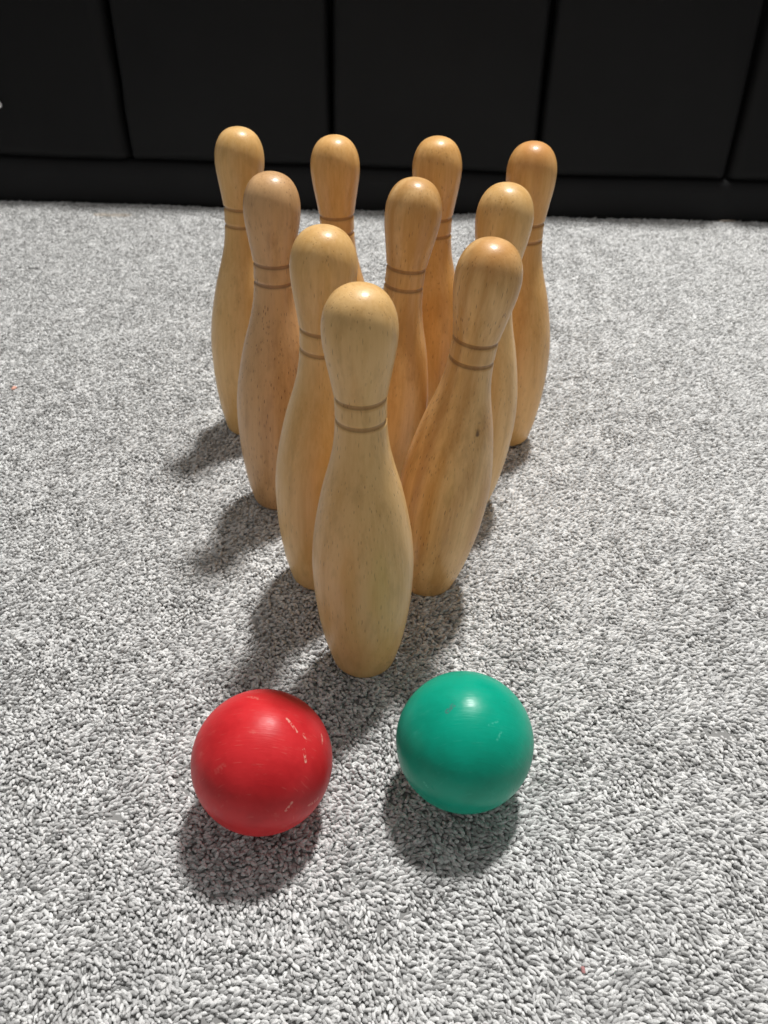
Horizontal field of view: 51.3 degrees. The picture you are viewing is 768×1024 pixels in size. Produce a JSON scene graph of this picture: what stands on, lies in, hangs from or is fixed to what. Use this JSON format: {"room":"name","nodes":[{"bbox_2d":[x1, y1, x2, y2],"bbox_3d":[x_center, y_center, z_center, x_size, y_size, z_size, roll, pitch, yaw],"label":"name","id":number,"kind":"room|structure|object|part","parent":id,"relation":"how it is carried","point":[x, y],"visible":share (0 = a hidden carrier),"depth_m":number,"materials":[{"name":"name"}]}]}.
{"room":"carpeted playroom","nodes":[
{"label":"carpeted playroom","id":0,"kind":"room"},
{"bbox_2d":[0,200,767,1023],"bbox_3d":[0.000,0.389,0.149,7.000,0.011,4.750,0,38,0],"label":"floor","id":1,"kind":"structure","parent":0,"point":[613,578],"depth_m":0.52,"materials":[{"name":"carpet"}]},
{"bbox_2d":[211,126,263,434],"bbox_3d":[-0.119,-0.179,0.663,0.060,0.254,0.061,12,40,14],"label":"pin","id":2,"kind":"object","parent":1,"relation":"on","point":[239,153],"visible":0.65,"depth_m":0.64,"materials":[{"name":"brown wood"}]},
{"bbox_2d":[191,689,332,836],"bbox_3d":[-0.063,0.129,0.415,0.074,0.074,0.074,0,38,0],"label":"ball","id":3,"kind":"object","parent":1,"relation":"on","point":[262,760],"visible":1,"depth_m":0.39,"materials":[{"name":"red wood"}]},
{"bbox_2d":[237,171,300,509],"bbox_3d":[-0.081,-0.112,0.577,0.060,0.252,0.060,20,42,23],"label":"pin","id":4,"kind":"object","parent":1,"relation":"on","point":[271,200],"visible":0.79,"depth_m":0.55,"materials":[{"name":"brown wood"}]},
{"bbox_2d":[275,224,357,590],"bbox_3d":[-0.042,-0.053,0.502,0.060,0.254,0.060,19,42,23],"label":"pin","id":5,"kind":"object","parent":1,"relation":"on","point":[323,258],"visible":0.69,"depth_m":0.47,"materials":[{"name":"brown wood"}]},
{"bbox_2d":[310,134,364,281],"bbox_3d":[-0.037,-0.176,0.659,0.059,0.250,0.059,-30,47,-32],"label":"pin","id":6,"kind":"object","parent":1,"relation":"on","point":[334,164],"visible":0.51,"depth_m":0.59,"materials":[{"name":"brown wood"}]},
{"bbox_2d":[312,281,413,677],"bbox_3d":[-0.012,-0.005,0.442,0.059,0.252,0.059,8,39,10],"label":"pin","id":7,"kind":"object","parent":1,"relation":"on","point":[363,557],"visible":1,"depth_m":0.42,"materials":[{"name":"brown wood"}]},
{"bbox_2d":[0,0,767,222],"bbox_3d":[-0.001,-0.754,1.239,2.100,0.440,0.422,3,38,4],"label":"storage unit","id":8,"kind":"object","parent":1,"relation":"on","point":[653,109],"visible":0.92,"depth_m":1.12,"materials":[{"name":"black painted wood"}]},
{"bbox_3d":[-0.721,-0.702,1.122,0.688,0.377,0.043,3,38,4],"label":"panel","id":9,"kind":"part","parent":8,"relation":"part of","materials":[{"name":"black wood"}]},
{"bbox_3d":[-0.227,-0.674,1.088,0.308,0.378,0.044,3,38,4],"label":"panel","id":10,"kind":"part","parent":8,"relation":"part of","materials":[{"name":"black wood"}]},
{"bbox_3d":[0.073,-0.657,1.071,0.298,0.385,0.040,3,38,4],"label":"panel","id":11,"kind":"part","parent":8,"relation":"part of","materials":[{"name":"black wood"}]},
{"bbox_3d":[0.357,-0.642,1.052,0.270,0.385,0.039,3,38,4],"label":"panel","id":12,"kind":"part","parent":8,"relation":"part of","materials":[{"name":"black wood"}]},
{"bbox_3d":[0.760,-0.619,1.023,0.538,0.385,0.041,3,38,4],"label":"panel","id":13,"kind":"part","parent":8,"relation":"part of","materials":[{"name":"black wood"}]},
{"bbox_2d":[383,177,441,477],"bbox_3d":[0.003,-0.109,0.578,0.061,0.250,0.060,19,42,22],"label":"pin","id":14,"kind":"object","parent":1,"relation":"on","point":[413,208],"visible":0.64,"depth_m":0.54,"materials":[{"name":"brown wood"}]},
{"bbox_2d":[412,136,461,405],"bbox_3d":[0.038,-0.173,0.655,0.059,0.250,0.059,-18,42,-22],"label":"pin","id":15,"kind":"object","parent":1,"relation":"on","point":[437,159],"visible":0.44,"depth_m":0.62,"materials":[{"name":"brown wood"}]},
{"bbox_2d":[400,236,522,596],"bbox_3d":[0.041,-0.046,0.499,0.066,0.250,0.059,19,42,22],"label":"pin","id":16,"kind":"object","parent":1,"relation":"on","point":[446,475],"visible":0.94,"depth_m":0.48,"materials":[{"name":"brown wood"}]},
{"bbox_2d":[396,671,533,813],"bbox_3d":[0.043,0.122,0.425,0.074,0.074,0.074,0,38,0],"label":"ball","id":17,"kind":"object","parent":1,"relation":"on","point":[465,740],"visible":1,"depth_m":0.40,"materials":[{"name":"green wood"}]},
{"bbox_2d":[475,182,533,502],"bbox_3d":[0.069,-0.107,0.573,0.059,0.250,0.059,19,42,23],"label":"pin","id":18,"kind":"object","parent":1,"relation":"on","point":[505,210],"visible":0.43,"depth_m":0.54,"materials":[{"name":"brown wood"}]},
{"bbox_2d":[506,141,556,445],"bbox_3d":[0.110,-0.167,0.648,0.059,0.249,0.059,1,38,1],"label":"pin","id":19,"kind":"object","parent":1,"relation":"on","point":[532,165],"visible":0.59,"depth_m":0.62,"materials":[{"name":"brown wood"}]}
]}

